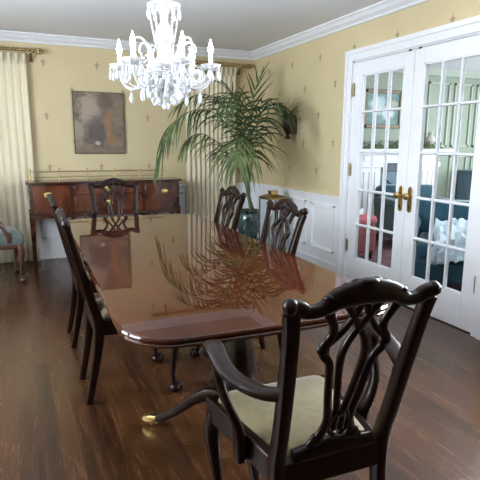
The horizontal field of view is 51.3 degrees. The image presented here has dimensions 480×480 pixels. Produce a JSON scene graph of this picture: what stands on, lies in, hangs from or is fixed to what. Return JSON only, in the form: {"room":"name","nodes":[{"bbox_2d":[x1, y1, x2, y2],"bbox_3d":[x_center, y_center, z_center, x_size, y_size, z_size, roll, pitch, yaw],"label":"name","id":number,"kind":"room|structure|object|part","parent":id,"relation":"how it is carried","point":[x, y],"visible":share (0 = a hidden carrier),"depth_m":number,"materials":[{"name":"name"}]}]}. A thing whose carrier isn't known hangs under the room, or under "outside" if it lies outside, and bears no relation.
{"room":"dining room","nodes":[
{"label":"dining room","id":0,"kind":"room"},
{"bbox_2d":[0,41,253,183],"bbox_3d":[-1.941,-1.021,5.736,4.824,2.450,0.100,-4,12,-23],"label":"wall","id":1,"kind":"structure","parent":0,"point":[52,75],"depth_m":5.69,"materials":[{"name":"yellow paint"}]},
{"bbox_2d":[0,46,43,61],"bbox_3d":[-2.853,-1.917,5.035,1.654,0.134,0.111,-4,12,-23],"label":"curtain rod","id":2,"kind":"object","parent":1,"relation":"attached to","point":[39,51],"visible":1,"depth_m":5.25,"materials":[{"name":"gold metal"}]},
{"bbox_2d":[0,52,40,262],"bbox_3d":[-2.648,-0.836,5.303,0.859,2.227,0.067,-4,12,-23],"label":"curtain","id":3,"kind":"object","parent":2,"relation":"hanging from","point":[16,149],"visible":0.84,"depth_m":5.39,"materials":[{"name":"beige fabric"}]},
{"bbox_2d":[40,249,66,258],"bbox_3d":[-1.932,0.143,5.901,4.604,0.100,0.020,-4,12,-23],"label":"baseboard","id":4,"kind":"structure","parent":1,"relation":"attached to","point":[58,253],"depth_m":5.79,"materials":[{"name":"white paint"}]},
{"bbox_2d":[72,91,125,153],"bbox_3d":[-1.615,-1.342,5.744,0.570,0.690,0.034,-4,12,-23],"label":"painting","id":5,"kind":"object","parent":1,"relation":"attached to","point":[98,117],"visible":1,"depth_m":5.72},
{"bbox_2d":[0,30,253,60],"bbox_3d":[-1.907,-2.162,5.424,4.604,0.092,0.085,-4,12,-23],"label":"trim","id":6,"kind":"structure","parent":1,"relation":"attached to","point":[10,36],"depth_m":5.54,"materials":[{"name":"paint"}]},
{"bbox_2d":[38,187,252,250],"bbox_3d":[-1.929,-0.195,5.833,4.604,0.790,0.026,-4,12,-23],"label":"trim","id":7,"kind":"structure","parent":1,"relation":"attached to","point":[49,236],"depth_m":5.78,"materials":[{"name":"white paint"}]},
{"bbox_2d":[145,56,252,74],"bbox_3d":[-0.484,-2.103,6.057,1.381,0.134,0.111,-4,12,-23],"label":"curtain rod","id":8,"kind":"object","parent":1,"relation":"attached to","point":[249,66],"visible":0.57,"depth_m":6.17,"materials":[{"name":"gold metal"}]},
{"bbox_2d":[185,65,236,228],"bbox_3d":[-0.353,-1.016,6.293,0.672,2.227,0.066,-4,12,-23],"label":"curtain","id":9,"kind":"object","parent":8,"relation":"hanging from","point":[202,197],"visible":0.4,"depth_m":6.26,"materials":[{"name":"beige fabric"}]},
{"bbox_2d":[179,182,252,188],"bbox_3d":[-1.925,-0.575,5.755,4.604,0.057,0.036,-4,12,-23],"label":"trim","id":10,"kind":"structure","parent":1,"relation":"attached to","point":[181,186],"depth_m":6.56,"materials":[{"name":"white paint"}]},
{"bbox_2d":[0,257,479,479],"bbox_3d":[1.949,0.727,3.525,9.950,0.100,8.114,-4,12,-23],"label":"floor","id":11,"kind":"structure","parent":0,"point":[48,430],"depth_m":2.64,"materials":[{"name":"brown wood"}]},
{"bbox_2d":[0,221,26,281],"bbox_3d":[-2.454,-0.128,4.773,0.663,1.071,0.614,-6,13,-29],"label":"chair","id":12,"kind":"object","parent":11,"relation":"on","point":[11,237],"visible":1,"depth_m":4.72,"materials":[{"name":"blue fabric"}]},
{"bbox_3d":[-2.384,0.040,4.847,0.440,0.040,0.500,-6,13,-29],"label":"seat rail","id":13,"kind":"part","parent":12,"relation":"part of","materials":[{"name":"brown wood"}]},
{"bbox_3d":[-2.375,-0.035,4.837,0.480,0.130,0.536,-6,13,-29],"label":"seat","id":14,"kind":"part","parent":12,"relation":"part of","materials":[{"name":"blue fabric"}]},
{"bbox_3d":[-2.323,0.137,5.186,0.076,0.380,0.074,-6,13,-29],"label":"leg","id":15,"kind":"part","parent":12,"relation":"part of","materials":[{"name":"brown wood"}]},
{"bbox_3d":[-2.083,0.219,4.773,0.076,0.380,0.074,-6,13,-29],"label":"leg","id":16,"kind":"part","parent":12,"relation":"part of","materials":[{"name":"brown wood"}]},
{"bbox_2d":[47,193,97,348],"bbox_3d":[-0.966,0.175,3.403,0.579,1.006,0.484,-4,12,-23],"label":"dining chair","id":17,"kind":"object","parent":11,"relation":"on","point":[77,298],"visible":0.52,"depth_m":3.25,"materials":[{"name":"brown wood"}]},
{"bbox_3d":[-1.208,-0.254,3.211,0.046,0.092,0.471,-4,12,-23],"label":"crest rail","id":18,"kind":"part","parent":17,"relation":"part of","materials":[{"name":"brown wood"}]},
{"bbox_3d":[-1.216,0.191,3.487,0.175,0.941,0.079,-1,11,-7],"label":"post","id":19,"kind":"part","parent":17,"relation":"part of","materials":[{"name":"brown wood"}]},
{"bbox_3d":[-1.077,0.252,3.175,0.175,0.941,0.079,-9,14,-40],"label":"post","id":20,"kind":"part","parent":17,"relation":"part of","materials":[{"name":"brown wood"}]},
{"bbox_3d":[-0.916,0.263,3.442,0.420,0.083,0.458,-4,12,-23],"label":"seat rail","id":21,"kind":"part","parent":17,"relation":"part of","materials":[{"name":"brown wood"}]},
{"bbox_2d":[25,167,181,267],"bbox_3d":[-1.495,-0.286,5.654,1.670,1.042,0.396,-4,12,-23],"label":"sideboard","id":22,"kind":"object","parent":11,"relation":"on","point":[72,195],"visible":0.69,"depth_m":5.45,"materials":[{"name":"brown wood"}]},
{"bbox_3d":[-2.180,0.005,5.296,0.052,0.600,0.052,-4,12,-23],"label":"leg","id":23,"kind":"part","parent":22,"relation":"part of","materials":[{"name":"brown wood"}]},
{"bbox_3d":[-1.992,-0.432,5.297,0.370,0.290,0.167,-4,12,-23],"label":"cupboard door","id":24,"kind":"part","parent":22,"relation":"part of","materials":[{"name":"brown wood"}]},
{"bbox_3d":[-1.584,-0.758,5.697,1.490,0.070,0.012,-4,12,-23],"label":"gallery rail","id":25,"kind":"part","parent":22,"relation":"part of","materials":[{"name":"gold metal"}]},
{"bbox_3d":[-1.498,-0.311,5.656,1.610,0.021,0.360,-4,12,-23],"label":"moulding","id":26,"kind":"part","parent":22,"relation":"part of","materials":[{"name":"brown wood"}]},
{"bbox_3d":[-1.457,-0.568,5.514,0.720,0.100,0.158,-4,12,-23],"label":"drawer","id":27,"kind":"part","parent":22,"relation":"part of","materials":[{"name":"brown wood"}]},
{"bbox_3d":[-1.458,-0.420,5.543,0.720,0.177,0.158,-4,12,-23],"label":"drawer","id":28,"kind":"part","parent":22,"relation":"part of","materials":[{"name":"brown wood"}]},
{"bbox_3d":[-0.920,-0.516,5.760,0.370,0.290,0.167,-4,12,-23],"label":"cupboard door","id":29,"kind":"part","parent":22,"relation":"part of","materials":[{"name":"brown wood"}]},
{"bbox_3d":[-0.852,-0.552,5.684,0.090,0.060,0.028,-4,12,-23],"label":"oval pull","id":30,"kind":"part","parent":22,"relation":"part of","materials":[{"name":"gold metal"}]},
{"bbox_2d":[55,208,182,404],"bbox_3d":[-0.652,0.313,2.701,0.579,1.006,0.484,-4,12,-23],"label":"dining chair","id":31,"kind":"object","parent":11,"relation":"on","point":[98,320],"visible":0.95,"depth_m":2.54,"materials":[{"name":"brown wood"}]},
{"bbox_3d":[-0.894,-0.116,2.509,0.046,0.092,0.471,-4,12,-23],"label":"crest rail","id":32,"kind":"part","parent":31,"relation":"part of","materials":[{"name":"brown wood"}]},
{"bbox_3d":[-0.903,0.328,2.785,0.175,0.941,0.079,-1,11,-7],"label":"post","id":33,"kind":"part","parent":31,"relation":"part of","materials":[{"name":"brown wood"}]},
{"bbox_3d":[-0.764,0.390,2.473,0.175,0.941,0.079,-9,14,-40],"label":"post","id":34,"kind":"part","parent":31,"relation":"part of","materials":[{"name":"brown wood"}]},
{"bbox_3d":[-0.603,0.400,2.740,0.420,0.083,0.458,-4,12,-23],"label":"seat rail","id":35,"kind":"part","parent":31,"relation":"part of","materials":[{"name":"brown wood"}]},
{"bbox_2d":[96,298,109,317],"bbox_3d":[-0.599,0.362,2.734,0.363,0.091,0.404,-4,12,-23],"label":"seat cushion","id":36,"kind":"object","parent":31,"relation":"on","point":[102,312],"depth_m":2.56,"materials":[{"name":"beige fabric"}]},
{"bbox_3d":[-0.508,0.549,3.038,0.084,0.408,0.077,-4,12,-23],"label":"leg","id":37,"kind":"part","parent":31,"relation":"part of","materials":[{"name":"brown wood"}]},
{"bbox_3d":[-0.345,0.621,2.672,0.084,0.408,0.077,-4,12,-23],"label":"leg","id":38,"kind":"part","parent":31,"relation":"part of","materials":[{"name":"brown wood"}]},
{"bbox_2d":[84,178,157,217],"bbox_3d":[-1.063,-0.032,4.470,0.624,1.006,0.609,-4,12,-23],"label":"armchair","id":39,"kind":"object","parent":11,"relation":"on","point":[110,182],"visible":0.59,"depth_m":4.61,"materials":[{"name":"brown wood"}]},
{"bbox_3d":[-1.316,-0.218,4.377,0.098,0.074,0.367,-1,11,-9],"label":"armrest","id":40,"kind":"part","parent":39,"relation":"part of","materials":[{"name":"brown wood"}]},
{"bbox_3d":[-1.308,-0.024,4.597,0.076,0.940,0.173,-8,14,-37],"label":"post","id":41,"kind":"part","parent":39,"relation":"part of","materials":[{"name":"brown wood"}]},
{"bbox_3d":[-1.173,-0.530,4.636,0.465,0.092,0.046,-4,12,-23],"label":"crest rail","id":42,"kind":"part","parent":39,"relation":"part of","materials":[{"name":"brown wood"}]},
{"bbox_3d":[-0.987,-0.049,4.735,0.076,0.940,0.173,-2,11,-9],"label":"post","id":43,"kind":"part","parent":39,"relation":"part of","materials":[{"name":"brown wood"}]},
{"bbox_3d":[-0.849,-0.255,4.579,0.098,0.074,0.367,-8,14,-37],"label":"armrest","id":44,"kind":"part","parent":39,"relation":"part of","materials":[{"name":"brown wood"}]},
{"bbox_2d":[69,214,388,479],"bbox_3d":[-0.379,0.392,3.037,1.084,0.718,2.818,-4,12,-23],"label":"dining table","id":45,"kind":"object","parent":11,"relation":"on","point":[166,281],"visible":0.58,"depth_m":2.24,"materials":[{"name":"brown wood"}]},
{"bbox_3d":[-0.229,0.763,2.299,0.373,0.224,0.058,4,12,18],"label":"leg","id":46,"kind":"part","parent":45,"relation":"part of","materials":[{"name":"brown wood"}]},
{"bbox_3d":[0.034,0.820,2.012,0.058,0.224,0.373,-2,11,-12],"label":"leg","id":47,"kind":"part","parent":45,"relation":"part of","materials":[{"name":"brown wood"}]},
{"bbox_2d":[214,186,246,230],"bbox_3d":[-0.303,0.096,3.833,0.579,1.006,0.484,-4,12,-23],"label":"dining chair","id":48,"kind":"object","parent":11,"relation":"on","point":[231,192],"visible":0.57,"depth_m":3.83,"materials":[{"name":"brown wood"}]},
{"bbox_3d":[-0.192,0.083,4.073,0.175,0.941,0.079,-9,14,-40],"label":"post","id":49,"kind":"part","parent":48,"relation":"part of","materials":[{"name":"brown wood"}]},
{"bbox_3d":[-0.057,-0.372,3.852,0.046,0.092,0.471,-4,12,-23],"label":"crest rail","id":50,"kind":"part","parent":48,"relation":"part of","materials":[{"name":"brown wood"}]},
{"bbox_3d":[-0.053,0.143,3.762,0.175,0.941,0.079,-1,11,-7],"label":"post","id":51,"kind":"part","parent":48,"relation":"part of","materials":[{"name":"brown wood"}]},
{"bbox_2d":[190,198,308,383],"bbox_3d":[0.033,0.263,2.982,0.579,1.006,0.484,-4,12,-23],"label":"dining chair","id":52,"kind":"object","parent":11,"relation":"on","point":[286,206],"visible":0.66,"depth_m":2.98,"materials":[{"name":"brown wood"}]},
{"bbox_3d":[-0.277,0.534,3.123,0.084,0.408,0.077,-4,12,-23],"label":"leg","id":53,"kind":"part","parent":52,"relation":"part of","materials":[{"name":"brown wood"}]},
{"bbox_3d":[0.144,0.249,3.221,0.175,0.941,0.079,-9,14,-40],"label":"post","id":54,"kind":"part","parent":52,"relation":"part of","materials":[{"name":"brown wood"}]},
{"bbox_3d":[0.280,-0.205,3.000,0.046,0.092,0.471,-4,12,-23],"label":"crest rail","id":55,"kind":"part","parent":52,"relation":"part of","materials":[{"name":"brown wood"}]},
{"bbox_3d":[0.283,0.310,2.910,0.175,0.941,0.079,-1,11,-7],"label":"post","id":56,"kind":"part","parent":52,"relation":"part of","materials":[{"name":"brown wood"}]},
{"bbox_2d":[258,190,286,251],"bbox_3d":[0.370,-0.165,5.719,0.236,0.800,0.236,-6,12,-28],"label":"lantern stand","id":57,"kind":"object","parent":11,"relation":"on","point":[272,194],"visible":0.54,"depth_m":5.61,"materials":[{"name":"gold metal"}]},
{"bbox_2d":[201,276,441,479],"bbox_3d":[0.207,0.533,1.588,0.624,1.006,0.609,-4,12,-22],"label":"armchair","id":58,"kind":"object","parent":11,"relation":"on","point":[291,427],"visible":1,"depth_m":1.41,"materials":[{"name":"brown wood"}]},
{"bbox_3d":[-0.091,0.790,1.804,0.077,0.408,0.084,-4,12,-22],"label":"leg","id":59,"kind":"part","parent":58,"relation":"part of","materials":[{"name":"brown wood"}]},
{"bbox_3d":[-0.009,0.364,1.409,0.098,0.074,0.367,-8,14,-36],"label":"armrest","id":60,"kind":"part","parent":58,"relation":"part of","materials":[{"name":"brown wood"}]},
{"bbox_3d":[0.124,0.615,1.338,0.076,0.940,0.173,-1,11,-8],"label":"post","id":61,"kind":"part","parent":58,"relation":"part of","materials":[{"name":"brown wood"}]},
{"bbox_2d":[218,375,363,455],"bbox_3d":[0.185,0.576,1.651,0.424,0.091,0.393,-4,12,-22],"label":"seat cushion","id":62,"kind":"object","parent":58,"relation":"on","point":[256,416],"depth_m":1.59,"materials":[{"name":"beige fabric"}]},
{"bbox_3d":[0.186,0.615,1.656,0.478,0.083,0.450,-4,12,-22],"label":"seat rail","id":63,"kind":"part","parent":58,"relation":"part of","materials":[{"name":"brown wood"}]},
{"bbox_3d":[0.316,0.135,1.246,0.465,0.092,0.046,-4,12,-22],"label":"crest rail","id":64,"kind":"part","parent":58,"relation":"part of","materials":[{"name":"brown wood"}]},
{"bbox_3d":[0.464,0.330,1.599,0.098,0.074,0.367,-1,11,-8],"label":"armrest","id":65,"kind":"part","parent":58,"relation":"part of","materials":[{"name":"brown wood"}]},
{"bbox_3d":[0.449,0.592,1.468,0.076,0.940,0.173,-8,14,-36],"label":"post","id":66,"kind":"part","parent":58,"relation":"part of","materials":[{"name":"brown wood"}]},
{"bbox_2d":[360,149,453,214],"bbox_3d":[2.435,-0.764,7.681,1.960,1.250,0.240,-4,12,-23],"label":"fireplace mantel","id":67,"kind":"object","parent":11,"relation":"on","point":[392,160],"visible":0.24,"depth_m":7.48,"materials":[{"name":"white paint"}]},
{"bbox_2d":[363,140,444,148],"bbox_3d":[2.407,-1.447,7.510,1.725,0.144,0.207,-4,12,-23],"label":"garland","id":68,"kind":"object","parent":67,"relation":"on","point":[392,144],"visible":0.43,"depth_m":7.43},
{"bbox_2d":[363,149,453,154],"bbox_3d":[2.438,-1.338,7.570,1.960,0.080,0.240,-4,12,-23],"label":"shelf","id":69,"kind":"object","parent":67,"relation":"attached to","point":[424,150],"depth_m":7.49,"materials":[{"name":"white paint"}]},
{"bbox_2d":[425,131,434,148],"bbox_3d":[2.963,-1.555,7.784,0.150,0.270,0.146,-4,12,-23],"label":"ornament","id":70,"kind":"object","parent":67,"relation":"on","point":[430,138],"visible":0.93,"depth_m":7.74,"materials":[{"name":"white ceramic"}]},
{"bbox_2d":[357,236,461,291],"bbox_3d":[2.736,0.211,5.909,2.950,0.011,3.150,-4,12,-23],"label":"area rug","id":71,"kind":"object","parent":11,"relation":"on","point":[386,243],"visible":0.02,"depth_m":5.98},
{"bbox_2d":[358,213,376,258],"bbox_3d":[1.237,-0.062,5.904,0.500,0.510,0.580,-4,12,-23],"label":"armchair","id":72,"kind":"object","parent":71,"relation":"on","point":[362,218],"visible":0.27,"depth_m":5.69,"materials":[{"name":"red fabric"}]},
{"bbox_2d":[359,213,376,224],"bbox_3d":[1.238,-0.258,5.866,0.500,0.110,0.580,-4,12,-23],"label":"cushion","id":73,"kind":"object","parent":72,"relation":"on","point":[362,218],"depth_m":5.66,"materials":[{"name":"red fabric"}]},
{"bbox_2d":[374,184,448,239],"bbox_3d":[2.316,-0.322,6.606,0.912,0.765,0.870,-1,11,-9],"label":"chair","id":74,"kind":"object","parent":71,"relation":"on","point":[425,189],"visible":0.26,"depth_m":6.71,"materials":[{"name":"teal fabric"}]},
{"bbox_3d":[2.320,-0.136,6.607,0.840,0.200,0.760,-1,11,-9],"label":"seat","id":75,"kind":"part","parent":74,"relation":"part of","materials":[{"name":"teal fabric"}]},
{"bbox_3d":[1.962,-0.374,6.495,0.183,0.345,0.740,-1,11,-9],"label":"armrest","id":76,"kind":"part","parent":74,"relation":"part of","materials":[{"name":"teal fabric"}]},
{"bbox_3d":[2.268,-0.520,6.890,0.860,0.485,0.230,-1,11,-9],"label":"backrest","id":77,"kind":"part","parent":74,"relation":"part of","materials":[{"name":"teal fabric"}]},
{"bbox_3d":[2.683,-0.391,6.604,0.183,0.345,0.740,-1,11,-9],"label":"armrest","id":78,"kind":"part","parent":74,"relation":"part of","materials":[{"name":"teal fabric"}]},
{"bbox_2d":[414,199,469,283],"bbox_3d":[1.986,0.037,4.745,0.912,0.765,0.870,5,12,22],"label":"chair","id":79,"kind":"object","parent":71,"relation":"on","point":[455,270],"visible":0.26,"depth_m":4.51,"materials":[{"name":"teal fabric"}]},
{"bbox_3d":[1.632,-0.052,4.826,0.183,0.345,0.740,5,12,22],"label":"armrest","id":80,"kind":"part","parent":79,"relation":"part of","materials":[{"name":"teal fabric"}]},
{"bbox_3d":[1.972,0.222,4.748,0.840,0.200,0.760,5,12,22],"label":"seat","id":81,"kind":"part","parent":79,"relation":"part of","materials":[{"name":"teal fabric"}]},
{"bbox_2d":[416,232,463,261],"bbox_3d":[1.950,0.061,4.660,0.560,0.150,0.680,5,12,22],"label":"seat cushion","id":82,"kind":"object","parent":79,"relation":"on","point":[421,247],"depth_m":4.46,"materials":[{"name":"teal fabric"}]},
{"bbox_3d":[2.108,-0.156,5.009,0.860,0.485,0.230,5,12,22],"label":"backrest","id":83,"kind":"part","parent":79,"relation":"part of","materials":[{"name":"teal fabric"}]},
{"bbox_2d":[431,218,467,264],"bbox_3d":[1.979,0.014,4.518,0.486,0.346,0.695,5,12,22],"label":"throw blanket","id":84,"kind":"object","parent":79,"relation":"on","point":[459,227],"visible":0.59,"depth_m":4.33,"materials":[{"name":"white fabric"}]},
{"bbox_2d":[456,170,471,199],"bbox_3d":[3.988,-0.688,8.222,0.700,0.910,0.482,-4,12,-23],"label":"base cabinet","id":85,"kind":"object","parent":11,"relation":"on","point":[464,176],"visible":0.38,"depth_m":8.14,"materials":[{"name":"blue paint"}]},
{"bbox_3d":[0.090,0.125,5.572,0.330,0.287,0.330,-4,12,-23],"label":"plant stand","id":86,"kind":"object","parent":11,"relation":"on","visible":0},
{"bbox_2d":[153,63,301,238],"bbox_3d":[0.003,-0.908,5.069,1.262,1.931,1.646,3,11,12],"label":"potted palm","id":87,"kind":"object","parent":86,"relation":"on","point":[249,221],"visible":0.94,"depth_m":4.95,"materials":[{"name":"green plant"}]},
{"bbox_2d":[0,0,479,72],"bbox_3d":[1.965,-1.775,3.033,9.950,0.100,8.100,-4,12,-23],"label":"ceiling","id":88,"kind":"structure","parent":0,"point":[243,25],"depth_m":4.65,"materials":[{"name":"paint"}]},
{"bbox_2d":[109,0,220,109],"bbox_3d":[-0.389,-1.158,2.559,0.545,0.956,0.583,-4,12,-23],"label":"chandelier","id":89,"kind":"object","parent":88,"relation":"hanging from","point":[161,78],"visible":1,"depth_m":2.55,"materials":[{"name":"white glass"}]},
{"bbox_3d":[-0.627,-1.001,2.595,0.029,0.076,0.028,-4,12,-23],"label":"flame bulb","id":90,"kind":"part","parent":89,"relation":"part of","materials":[{"name":"white glass"}]},
{"bbox_3d":[-0.513,-0.961,2.390,0.029,0.076,0.028,-4,12,-23],"label":"flame bulb","id":91,"kind":"part","parent":89,"relation":"part of","materials":[{"name":"white glass"}]},
{"bbox_3d":[-0.525,-0.840,2.622,0.220,0.109,0.020,0,11,1],"label":"arm","id":92,"kind":"part","parent":89,"relation":"part of","materials":[{"name":"clear glass"}]},
{"bbox_3d":[-0.483,-0.954,2.548,0.145,0.155,0.025,-4,12,-23],"label":"scroll arm","id":93,"kind":"part","parent":89,"relation":"part of","materials":[{"name":"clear glass"}]},
{"bbox_3d":[-0.462,-0.817,2.508,0.020,0.109,0.219,7,13,31],"label":"arm","id":94,"kind":"part","parent":89,"relation":"part of","materials":[{"name":"clear glass"}]},
{"bbox_3d":[-0.480,-0.974,2.651,0.145,0.155,0.015,7,13,31],"label":"scroll arm","id":95,"kind":"part","parent":89,"relation":"part of","materials":[{"name":"clear glass"}]},
{"bbox_3d":[-0.391,-0.943,2.493,0.016,0.155,0.145,0,11,0],"label":"scroll arm","id":96,"kind":"part","parent":89,"relation":"part of","materials":[{"name":"white glass"}]},
{"bbox_3d":[-0.390,-0.894,2.610,0.210,0.030,0.210,-4,12,-23],"label":"hub dish","id":97,"kind":"part","parent":89,"relation":"part of","materials":[{"name":"clear glass"}]},
{"bbox_3d":[-0.391,-0.781,2.632,0.147,0.030,0.147,-4,12,-23],"label":"dish","id":98,"kind":"part","parent":89,"relation":"part of","materials":[{"name":"clear glass"}]},
{"bbox_3d":[-0.389,-1.189,2.553,0.178,0.030,0.178,-4,12,-23],"label":"dish","id":99,"kind":"part","parent":89,"relation":"part of","materials":[{"name":"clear glass"}]},
{"bbox_3d":[-0.390,-0.999,2.590,0.150,0.540,0.150,-4,12,-23],"label":"stem","id":100,"kind":"part","parent":89,"relation":"part of","materials":[{"name":"clear glass"}]},
{"bbox_3d":[-0.325,-0.816,2.505,0.019,0.108,0.220,-6,13,-29],"label":"arm","id":101,"kind":"part","parent":89,"relation":"part of","materials":[{"name":"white glass"}]},
{"bbox_3d":[-0.275,-0.959,2.385,0.029,0.076,0.028,-4,12,-23],"label":"flame bulb","id":102,"kind":"part","parent":89,"relation":"part of","materials":[{"name":"white glass"}]},
{"bbox_3d":[-0.299,-0.953,2.543,0.145,0.155,0.015,7,13,30],"label":"scroll arm","id":103,"kind":"part","parent":89,"relation":"part of","materials":[{"name":"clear glass"}]},
{"bbox_3d":[-0.296,-0.972,2.646,0.145,0.155,0.015,-5,12,-27],"label":"scroll arm","id":104,"kind":"part","parent":89,"relation":"part of","materials":[{"name":"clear glass"}]},
{"bbox_3d":[-0.255,-0.837,2.617,0.220,0.109,0.019,1,11,2],"label":"arm","id":105,"kind":"part","parent":89,"relation":"part of","materials":[{"name":"clear glass"}]},
{"bbox_3d":[-0.152,-0.997,2.584,0.029,0.076,0.028,-4,12,-23],"label":"flame bulb","id":106,"kind":"part","parent":89,"relation":"part of","materials":[{"name":"white glass"}]},
{"bbox_2d":[237,208,259,238],"bbox_3d":[0.091,-0.174,5.515,0.256,0.322,0.256,-4,12,-23],"label":"plant pot","id":107,"kind":"object","parent":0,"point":[249,221],"depth_m":5.41,"materials":[{"name":"teal ceramic"}]},
{"bbox_2d":[253,0,479,196],"bbox_3d":[1.792,-0.497,3.131,0.120,2.450,7.764,-4,12,-23],"label":"wall","id":108,"kind":"structure","parent":0,"point":[315,69],"depth_m":5.13,"materials":[{"name":"yellow paper"}]},
{"bbox_2d":[268,91,302,138],"bbox_3d":[0.541,-1.365,5.467,0.622,0.513,0.538,8,14,36],"label":"wall planter","id":109,"kind":"object","parent":108,"relation":"attached to","point":[287,128],"visible":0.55,"depth_m":5.48,"materials":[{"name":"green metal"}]},
{"bbox_2d":[252,182,338,202],"bbox_3d":[0.566,-0.564,5.764,0.036,0.057,2.024,-4,12,-23],"label":"trim","id":110,"kind":"structure","parent":108,"relation":"attached to","point":[264,186],"depth_m":5.53,"materials":[{"name":"white paint"}]},
{"bbox_2d":[253,187,338,263],"bbox_3d":[0.569,-0.183,5.840,0.026,0.790,2.024,-4,12,-23],"label":"trim","id":111,"kind":"structure","parent":108,"relation":"attached to","point":[319,234],"depth_m":5.33,"materials":[{"name":"white paint"}]},
{"bbox_2d":[257,235,335,272],"bbox_3d":[0.570,0.136,5.903,0.020,0.140,2.024,-4,12,-23],"label":"baseboard","id":112,"kind":"structure","parent":108,"relation":"attached to","point":[328,265],"depth_m":5.38,"materials":[{"name":"white paint"}]},
{"bbox_2d":[251,0,429,60],"bbox_3d":[1.704,-1.647,2.866,0.085,0.092,7.764,-4,12,-23],"label":"trim","id":113,"kind":"structure","parent":108,"relation":"attached to","point":[385,7],"depth_m":4.61,"materials":[{"name":"paint"}]},
{"bbox_2d":[345,49,415,282],"bbox_3d":[1.175,-0.539,4.375,0.108,2.038,0.767,-4,12,-23],"label":"door","id":114,"kind":"structure","parent":108,"relation":"in","point":[356,267],"depth_m":4.34,"materials":[{"name":"white paint"}]},
{"bbox_3d":[1.290,-0.365,4.090,0.068,0.055,0.056,-4,12,-23],"label":"knob","id":115,"kind":"part","parent":114,"relation":"part of","materials":[{"name":"gold metal"}]},
{"bbox_3d":[1.317,-0.341,4.107,0.007,0.212,0.052,-4,12,-23],"label":"handle plate","id":116,"kind":"part","parent":114,"relation":"part of","materials":[{"name":"gold metal"}]},
{"bbox_2d":[336,15,479,339],"bbox_3d":[1.388,-0.523,4.045,0.174,2.150,1.730,-4,12,-23],"label":"trim","id":117,"kind":"structure","parent":108,"relation":"attached to","point":[468,27],"depth_m":4.35,"materials":[{"name":"white paint"}]},
{"bbox_2d":[400,34,479,331],"bbox_3d":[1.484,-0.403,3.682,0.108,2.038,0.767,-4,12,-23],"label":"door","id":118,"kind":"structure","parent":108,"relation":"in","point":[453,307],"depth_m":3.71,"materials":[{"name":"white paint"}]},
{"bbox_3d":[1.333,-0.346,3.993,0.068,0.055,0.056,-4,12,-23],"label":"knob","id":119,"kind":"part","parent":118,"relation":"part of","materials":[{"name":"gold metal"}]},
{"bbox_3d":[1.360,-0.322,4.011,0.007,0.212,0.052,-4,12,-23],"label":"handle plate","id":120,"kind":"part","parent":118,"relation":"part of","materials":[{"name":"gold metal"}]},
{"bbox_2d":[363,73,479,199],"bbox_3d":[2.515,-1.399,7.804,5.026,2.450,0.100,-4,12,-23],"label":"wall","id":121,"kind":"structure","parent":0,"point":[397,78],"depth_m":8.00,"materials":[{"name":"paint"}]},
{"bbox_2d":[364,89,401,127],"bbox_3d":[2.126,-1.944,7.425,0.690,0.550,0.035,-4,12,-23],"label":"framed picture","id":122,"kind":"object","parent":121,"relation":"attached to","point":[396,96],"visible":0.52,"depth_m":7.42},
{"bbox_2d":[393,69,479,197],"bbox_3d":[2.546,-1.484,7.717,5.026,2.250,0.050,-4,12,-23],"label":"trim","id":123,"kind":"structure","parent":121,"relation":"attached to","point":[432,72],"depth_m":8.02,"materials":[{"name":"paint"}]}
]}

